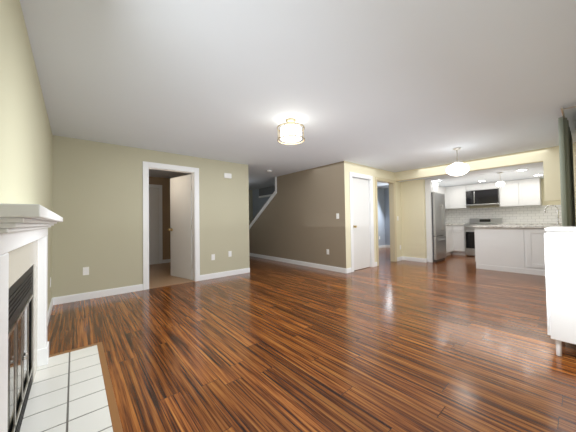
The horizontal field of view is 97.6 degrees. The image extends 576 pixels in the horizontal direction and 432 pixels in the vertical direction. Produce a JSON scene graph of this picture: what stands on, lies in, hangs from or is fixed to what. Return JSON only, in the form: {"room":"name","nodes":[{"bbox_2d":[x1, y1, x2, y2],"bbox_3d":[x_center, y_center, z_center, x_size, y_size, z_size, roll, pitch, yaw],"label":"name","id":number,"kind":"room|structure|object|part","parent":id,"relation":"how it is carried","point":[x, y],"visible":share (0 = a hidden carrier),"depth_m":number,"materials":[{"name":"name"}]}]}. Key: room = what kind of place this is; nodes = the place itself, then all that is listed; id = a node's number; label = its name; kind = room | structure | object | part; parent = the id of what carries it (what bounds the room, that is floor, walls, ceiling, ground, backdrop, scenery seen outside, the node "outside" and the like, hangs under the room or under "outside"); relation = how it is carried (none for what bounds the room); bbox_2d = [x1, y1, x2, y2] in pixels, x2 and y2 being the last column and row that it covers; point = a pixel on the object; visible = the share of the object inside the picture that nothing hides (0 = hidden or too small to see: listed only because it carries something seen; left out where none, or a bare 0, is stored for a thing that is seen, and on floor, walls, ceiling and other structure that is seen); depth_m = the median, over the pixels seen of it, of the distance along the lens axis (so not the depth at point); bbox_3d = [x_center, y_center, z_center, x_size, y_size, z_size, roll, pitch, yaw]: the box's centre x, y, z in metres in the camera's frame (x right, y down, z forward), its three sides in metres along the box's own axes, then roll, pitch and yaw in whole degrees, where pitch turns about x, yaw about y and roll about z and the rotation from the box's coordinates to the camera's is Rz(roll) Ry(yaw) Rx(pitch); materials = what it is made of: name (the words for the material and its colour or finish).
{"room":"living room","nodes":[
{"label":"living room","id":0,"kind":"room"},
{"bbox_2d":[0,0,51,311],"bbox_3d":[-1.709,-0.013,1.567,0.120,2.320,5.040,0,-2,-40],"label":"wall","id":1,"kind":"structure","parent":0,"point":[25,153],"depth_m":1.44,"materials":[{"name":"beige paint"}]},
{"bbox_2d":[47,298,52,326],"bbox_3d":[-2.610,1.135,2.730,0.014,0.100,1.805,0,-2,-40],"label":"baseboard","id":2,"kind":"structure","parent":1,"relation":"attached to","point":[49,310],"depth_m":2.98,"materials":[{"name":"white wood"}]},
{"bbox_2d":[52,135,249,297],"bbox_3d":[-2.068,0.052,4.487,3.110,2.320,0.120,0,-2,-40],"label":"wall","id":3,"kind":"structure","parent":0,"point":[97,197],"depth_m":3.91,"materials":[{"name":"beige paint"}]},
{"bbox_2d":[83,267,88,274],"bbox_3d":[-2.926,0.798,3.650,0.070,0.115,0.008,0,-2,-40],"label":"electrical outlet","id":4,"kind":"object","parent":3,"relation":"attached to","point":[85,270],"visible":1,"depth_m":3.65,"materials":[{"name":"plastic"}]},
{"bbox_2d":[53,284,142,304],"bbox_3d":[-2.781,1.158,3.759,1.085,0.100,0.014,0,-2,-40],"label":"baseboard","id":5,"kind":"structure","parent":3,"relation":"attached to","point":[89,295],"depth_m":3.71,"materials":[{"name":"white wood"}]},
{"bbox_2d":[148,167,194,280],"bbox_3d":[-2.066,0.192,4.485,0.790,2.040,0.122,0,-2,-40],"label":"doorway","id":6,"kind":"object","parent":3,"relation":"in","point":[193,234],"depth_m":4.71,"materials":[{"name":"white wood"}]},
{"bbox_2d":[168,174,191,279],"bbox_3d":[-2.121,0.214,5.003,0.739,2.002,0.204,-2,-1,36],"label":"hall door","id":7,"kind":"structure","parent":6,"relation":"attached to","point":[180,229],"depth_m":4.97,"materials":[{"name":"white wood"}]},
{"bbox_2d":[143,161,199,289],"bbox_3d":[-2.022,0.153,4.433,0.936,2.113,0.018,0,-2,-40],"label":"door frame","id":8,"kind":"structure","parent":3,"relation":"attached to","point":[146,165],"depth_m":4.20,"materials":[{"name":"white wood"}]},
{"bbox_2d":[200,268,249,280],"bbox_3d":[-1.236,1.161,5.069,1.085,0.100,0.014,0,-2,-40],"label":"baseboard","id":9,"kind":"structure","parent":3,"relation":"attached to","point":[223,274],"depth_m":5.03,"materials":[{"name":"white wood"}]},
{"bbox_2d":[224,173,231,178],"bbox_3d":[-1.226,-0.818,5.128,0.160,0.100,0.034,0,-2,-40],"label":"door chime","id":10,"kind":"object","parent":3,"relation":"attached to","point":[228,175],"visible":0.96,"depth_m":5.11,"materials":[{"name":"plastic"}]},
{"bbox_2d":[149,177,170,259],"bbox_3d":[-3.650,0.120,6.685,1.460,2.320,0.120,0,-2,-40],"label":"wall","id":11,"kind":"structure","parent":0,"point":[164,183],"depth_m":6.87,"materials":[{"name":"beige paint"}]},
{"bbox_2d":[149,187,158,264],"bbox_3d":[-3.711,0.260,6.465,0.754,2.017,0.119,0,-2,-40],"label":"door","id":12,"kind":"structure","parent":11,"relation":"in","point":[153,225],"depth_m":6.65,"materials":[{"name":"white wood"}]},
{"bbox_2d":[149,184,162,263],"bbox_3d":[-3.749,0.220,6.507,0.930,2.115,0.018,0,-2,-40],"label":"door frame","id":13,"kind":"structure","parent":11,"relation":"attached to","point":[160,224],"depth_m":6.77,"materials":[{"name":"white wood"}]},
{"bbox_2d":[163,259,170,262],"bbox_3d":[-3.205,1.229,6.938,0.450,0.100,0.014,0,-2,-40],"label":"baseboard","id":14,"kind":"structure","parent":11,"relation":"attached to","point":[166,260],"depth_m":6.86,"materials":[{"name":"white wood"}]},
{"bbox_2d":[149,262,193,288],"bbox_3d":[-2.721,1.242,5.587,1.460,0.004,2.700,0,-2,-40],"label":"floor","id":15,"kind":"structure","parent":0,"point":[160,275],"depth_m":5.01,"materials":[{"name":"beige carpet"}]},
{"bbox_2d":[249,190,252,223],"bbox_3d":[-2.345,0.149,9.103,2.680,2.320,0.120,0,-2,-40],"label":"wall","id":16,"kind":"structure","parent":0,"point":[250,206],"depth_m":9.81,"materials":[{"name":"grey paint"}]},
{"bbox_2d":[252,186,274,217],"bbox_3d":[0.301,0.086,7.939,0.150,2.320,5.080,0,-2,-40],"label":"wall","id":17,"kind":"structure","parent":0,"point":[258,203],"depth_m":9.44,"materials":[{"name":"grey paint"}]},
{"bbox_2d":[249,161,345,267],"bbox_3d":[-0.457,0.083,7.218,0.120,2.320,5.200,0,-2,-40],"label":"wall","id":18,"kind":"structure","parent":0,"point":[297,220],"depth_m":6.06,"materials":[{"name":"beige paint"}]},
{"bbox_2d":[249,177,276,228],"bbox_3d":[-1.193,0.187,8.085,0.144,2.471,2.920,0,-2,-40],"label":"trim","id":19,"kind":"structure","parent":18,"relation":"attached to","point":[264,207],"depth_m":7.30,"materials":[{"name":"white wood"}]},
{"bbox_2d":[249,253,345,272],"bbox_3d":[-0.491,1.192,7.152,0.014,0.100,5.200,0,-2,-40],"label":"baseboard","id":20,"kind":"structure","parent":18,"relation":"attached to","point":[325,267],"depth_m":6.14,"materials":[{"name":"white wood"}]},
{"bbox_2d":[20,0,575,189],"bbox_3d":[0.731,-1.167,6.168,10.150,0.100,9.200,0,-2,-40],"label":"ceiling","id":21,"kind":"structure","parent":0,"point":[396,85],"depth_m":2.16,"materials":[{"name":"paint"}]},
{"bbox_2d":[277,118,304,144],"bbox_3d":[0.036,-1.043,3.068,0.336,0.250,0.336,0,-2,-40],"label":"drum ceiling light","id":22,"kind":"object","parent":21,"relation":"attached to","point":[290,133],"visible":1,"depth_m":2.98,"materials":[{"name":"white glass"}]},
{"bbox_3d":[0.036,-0.999,3.067,0.250,0.130,0.250,0,-2,-40],"label":"lamp shade","id":23,"kind":"part","parent":22,"relation":"part of","materials":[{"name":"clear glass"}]},
{"bbox_2d":[446,147,469,175],"bbox_3d":[2.957,-0.945,4.401,0.344,0.479,0.344,0,-2,-40],"label":"pendant","id":24,"kind":"object","parent":21,"relation":"hanging from","point":[457,167],"visible":1,"depth_m":4.32,"materials":[{"name":"white glass"}]},
{"bbox_3d":[2.955,-1.048,4.403,0.156,0.274,0.156,0,-2,-40],"label":"stem","id":25,"kind":"part","parent":24,"relation":"part of","materials":[{"name":"silver metal"}]},
{"bbox_3d":[2.959,-0.810,4.399,0.344,0.208,0.344,0,-2,-40],"label":"lamp shade","id":26,"kind":"part","parent":24,"relation":"part of","materials":[{"name":"white glass"}]},
{"bbox_2d":[47,247,575,431],"bbox_3d":[0.768,1.252,6.119,10.150,0.100,9.200,0,-2,-40],"label":"floor","id":27,"kind":"structure","parent":0,"point":[455,343],"depth_m":2.12,"materials":[{"name":"brown wood"}]},
{"bbox_2d":[0,203,122,431],"bbox_3d":[-1.285,0.564,1.488,0.423,1.150,1.910,0,-2,-40],"label":"fireplace","id":28,"kind":"object","parent":27,"relation":"on","point":[42,389],"visible":1,"depth_m":1.45,"materials":[{"name":"tile"}]},
{"bbox_2d":[425,179,432,261],"bbox_3d":[3.386,0.124,6.604,0.056,2.097,0.696,0,-2,-40],"label":"panel","id":29,"kind":"object","parent":27,"relation":"on","point":[429,240],"visible":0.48,"depth_m":6.37,"materials":[{"name":"white wood"}]},
{"bbox_2d":[431,192,445,261],"bbox_3d":[3.730,0.291,6.795,0.700,1.760,0.809,0,-2,-40],"label":"fridge","id":30,"kind":"object","parent":27,"relation":"on","point":[438,227],"visible":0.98,"depth_m":6.43,"materials":[{"name":"silver metal"}]},
{"bbox_2d":[446,227,448,255],"bbox_3d":[4.179,0.730,7.308,0.612,0.890,0.619,0,-2,-40],"label":"base cabinet","id":31,"kind":"object","parent":27,"relation":"on","point":[447,228],"depth_m":7.26,"materials":[{"name":"wood"}]},
{"bbox_2d":[449,227,452,254],"bbox_3d":[4.556,0.731,7.628,0.613,0.890,0.619,0,-2,-40],"label":"base cabinet","id":32,"kind":"object","parent":27,"relation":"on","point":[450,228],"depth_m":7.48,"materials":[{"name":"wood"}]},
{"bbox_2d":[453,224,464,254],"bbox_3d":[5.216,0.723,7.742,0.662,0.890,0.510,0,-2,-40],"label":"base cabinet","id":33,"kind":"object","parent":27,"relation":"on","point":[455,240],"depth_m":7.49,"materials":[{"name":"wood"}]},
{"bbox_2d":[498,223,561,224],"bbox_3d":[6.294,0.217,6.495,0.631,0.040,1.276,0,-2,-40],"label":"countertop","id":34,"kind":"structure","parent":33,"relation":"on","point":[503,223],"depth_m":6.48,"materials":[{"name":"white stone"}]},
{"bbox_2d":[464,218,501,255],"bbox_3d":[5.611,0.597,7.244,0.689,1.070,0.760,0,-2,-40],"label":"range","id":35,"kind":"object","parent":27,"relation":"on","point":[469,234],"visible":0.44,"depth_m":7.26,"materials":[{"name":"silver metal"}]},
{"bbox_2d":[474,229,523,272],"bbox_3d":[4.569,0.685,5.389,0.638,0.890,0.813,0,-2,-40],"label":"base cabinet","id":36,"kind":"object","parent":27,"relation":"on","point":[513,248],"depth_m":5.16,"materials":[{"name":"wood"}]},
{"bbox_2d":[472,225,561,228],"bbox_3d":[4.832,0.210,5.078,0.700,0.040,1.696,0,-2,-40],"label":"countertop","id":37,"kind":"structure","parent":36,"relation":"on","point":[475,226],"depth_m":5.03,"materials":[{"name":"white stone"}]},
{"bbox_2d":[524,229,546,275],"bbox_3d":[5.110,0.664,4.751,0.638,0.890,0.861,0,-2,-40],"label":"base cabinet","id":38,"kind":"object","parent":27,"relation":"on","point":[534,252],"depth_m":4.78,"materials":[{"name":"wood"}]},
{"bbox_2d":[544,226,575,355],"bbox_3d":[2.351,0.594,2.065,0.544,1.005,0.298,0,-2,-40],"label":"sideboard","id":39,"kind":"object","parent":27,"relation":"on","point":[560,256],"visible":1,"depth_m":1.95,"materials":[{"name":"white wood"}]},
{"bbox_2d":[344,161,401,267],"bbox_3d":[3.071,0.023,6.877,5.060,2.320,0.124,0,-2,-40],"label":"wall","id":40,"kind":"structure","parent":0,"point":[365,170],"depth_m":5.89,"materials":[{"name":"beige paint"}]},
{"bbox_2d":[349,172,374,271],"bbox_3d":[1.622,0.122,5.616,0.886,2.113,0.170,0,-2,-40],"label":"closet door","id":41,"kind":"structure","parent":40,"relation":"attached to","point":[369,219],"depth_m":5.63,"materials":[{"name":"white wood"}]},
{"bbox_3d":[1.641,0.169,5.597,0.700,2.002,0.119,0,-2,-40],"label":"closet door","id":42,"kind":"part","parent":41,"relation":"part of","materials":[{"name":"white wood"}]},
{"bbox_2d":[377,180,394,261],"bbox_3d":[2.400,0.156,6.307,0.840,2.050,0.122,0,-2,-40],"label":"doorway","id":43,"kind":"structure","parent":40,"relation":"in","point":[392,231],"depth_m":6.55,"materials":[{"name":"white wood"}]},
{"bbox_2d":[375,177,396,265],"bbox_3d":[2.445,0.126,6.255,0.956,2.108,0.018,0,-2,-40],"label":"trim","id":44,"kind":"structure","parent":40,"relation":"attached to","point":[376,198],"depth_m":6.04,"materials":[{"name":"beige wood"}]},
{"bbox_2d":[377,188,384,245],"bbox_3d":[2.291,0.071,8.709,3.880,2.320,0.120,0,-2,-40],"label":"wall","id":45,"kind":"structure","parent":0,"point":[381,217],"depth_m":9.75,"materials":[{"name":"paint"}]},
{"bbox_2d":[401,179,426,257],"bbox_3d":[3.280,0.014,6.599,0.100,2.320,0.580,0,-2,-40],"label":"wall","id":46,"kind":"structure","parent":0,"point":[413,216],"depth_m":6.54,"materials":[{"name":"beige paint"}]},
{"bbox_2d":[403,256,424,261],"bbox_3d":[3.254,1.123,6.540,0.014,0.100,0.580,0,-2,-40],"label":"baseboard","id":47,"kind":"structure","parent":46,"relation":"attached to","point":[414,259],"depth_m":6.52,"materials":[{"name":"white wood"}]},
{"bbox_2d":[398,162,543,186],"bbox_3d":[5.017,-1.068,6.324,2.810,0.220,3.300,0,-2,-40],"label":"ceiling","id":48,"kind":"structure","parent":0,"point":[509,173],"depth_m":6.07,"materials":[{"name":"paint"}]},
{"bbox_2d":[431,182,434,191],"bbox_3d":[3.532,-0.775,6.809,0.422,0.297,0.619,0,-2,-40],"label":"upper cabinet","id":49,"kind":"object","parent":48,"relation":"hanging from","point":[432,183],"depth_m":6.66,"materials":[{"name":"white wood"}]},
{"bbox_2d":[435,182,438,192],"bbox_3d":[3.763,-0.774,7.005,0.421,0.297,0.619,0,-2,-40],"label":"upper cabinet","id":50,"kind":"object","parent":48,"relation":"hanging from","point":[436,183],"depth_m":6.84,"materials":[{"name":"white wood"}]},
{"bbox_2d":[439,186,446,208],"bbox_3d":[4.603,-0.569,7.888,0.746,0.698,0.349,0,-2,-40],"label":"upper cabinet","id":51,"kind":"object","parent":48,"relation":"hanging from","point":[443,190],"depth_m":7.97,"materials":[{"name":"white wood"}]},
{"bbox_2d":[451,186,469,208],"bbox_3d":[5.315,-0.580,7.870,0.348,0.698,0.509,0,-2,-40],"label":"upper cabinet","id":52,"kind":"object","parent":48,"relation":"hanging from","point":[458,193],"depth_m":7.72,"materials":[{"name":"white wood"}]},
{"bbox_2d":[467,184,478,189],"bbox_3d":[5.620,-0.852,7.511,0.348,0.177,0.439,0,-2,-40],"label":"upper cabinet","id":53,"kind":"object","parent":48,"relation":"hanging from","point":[472,186],"depth_m":7.43,"materials":[{"name":"white wood"}]},
{"bbox_2d":[479,182,498,189],"bbox_3d":[5.828,-0.860,7.266,0.348,0.177,0.439,0,-2,-40],"label":"upper cabinet","id":54,"kind":"object","parent":48,"relation":"hanging from","point":[491,185],"depth_m":7.16,"materials":[{"name":"white wood"}]},
{"bbox_2d":[466,188,499,205],"bbox_3d":[5.691,-0.540,7.350,0.448,0.445,0.756,0,-2,-40],"label":"over-the-range microwave","id":55,"kind":"object","parent":54,"relation":"attached to","point":[481,197],"visible":0.96,"depth_m":7.21,"materials":[{"name":"silver metal"}]},
{"bbox_2d":[496,172,504,186],"bbox_3d":[4.718,-0.810,5.602,0.156,0.314,0.156,0,-2,-40],"label":"mini pendant light","id":56,"kind":"object","parent":48,"relation":"hanging from","point":[500,183],"visible":1,"depth_m":5.56,"materials":[{"name":"white glass"}]},
{"bbox_3d":[4.717,-0.863,5.603,0.100,0.209,0.100,0,-2,-40],"label":"stem","id":57,"kind":"part","parent":56,"relation":"part of","materials":[{"name":"silver metal"}]},
{"bbox_3d":[4.719,-0.707,5.600,0.156,0.107,0.156,0,-2,-40],"label":"lamp shade","id":58,"kind":"part","parent":56,"relation":"part of","materials":[{"name":"white glass"}]},
{"bbox_2d":[499,180,514,205],"bbox_3d":[6.126,-0.611,6.914,0.348,0.698,0.462,0,-2,-40],"label":"upper cabinet","id":59,"kind":"object","parent":48,"relation":"hanging from","point":[506,192],"depth_m":6.84,"materials":[{"name":"white wood"}]},
{"bbox_2d":[515,178,541,205],"bbox_3d":[6.348,-0.620,6.652,0.348,0.698,0.463,0,-2,-40],"label":"upper cabinet","id":60,"kind":"object","parent":48,"relation":"hanging from","point":[521,192],"depth_m":6.54,"materials":[{"name":"white wood"}]},
{"bbox_2d":[384,178,575,244],"bbox_3d":[4.371,0.053,9.345,0.124,2.320,8.800,0,-2,-40],"label":"wall","id":61,"kind":"structure","parent":0,"point":[387,217],"depth_m":9.76,"materials":[{"name":"beige paint"}]},
{"bbox_2d":[445,205,561,223],"bbox_3d":[5.991,-0.017,7.344,0.003,0.466,2.950,0,-2,-40],"label":"tile backsplash","id":62,"kind":"structure","parent":61,"relation":"attached to","point":[527,214],"depth_m":7.05,"materials":[{"name":"white tile"}]},
{"bbox_2d":[543,156,575,200],"bbox_3d":[4.793,-0.635,4.322,0.120,0.720,0.560,0,-2,-40],"label":"wall","id":63,"kind":"structure","parent":0,"point":[552,186],"depth_m":4.41,"materials":[{"name":"beige paint"}]},
{"bbox_2d":[394,143,575,180],"bbox_3d":[3.900,-1.070,5.376,0.120,0.220,3.300,0,-2,-40],"label":"header","id":64,"kind":"object","parent":63,"relation":"attached to","point":[529,157],"visible":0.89,"depth_m":5.03,"materials":[{"name":"beige paint"}]},
{"bbox_3d":[3.614,-0.067,2.858,9.670,2.320,0.120,0,-2,-40],"label":"wall","id":65,"kind":"structure","parent":0,"visible":0},
{"bbox_2d":[561,106,575,142],"bbox_3d":[3.872,-1.181,3.353,2.100,0.019,0.244,0,-2,-40],"label":"curtain rod","id":66,"kind":"object","parent":65,"relation":"attached to","point":[562,112],"visible":0.42,"depth_m":2.80,"materials":[{"name":"silver metal"}]},
{"bbox_2d":[558,117,575,225],"bbox_3d":[3.719,-0.041,3.335,1.354,2.225,0.096,0,-2,-40],"label":"panel","id":67,"kind":"object","parent":66,"relation":"hanging from","point":[568,214],"visible":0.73,"depth_m":2.95,"materials":[{"name":"fabric"}]}
]}

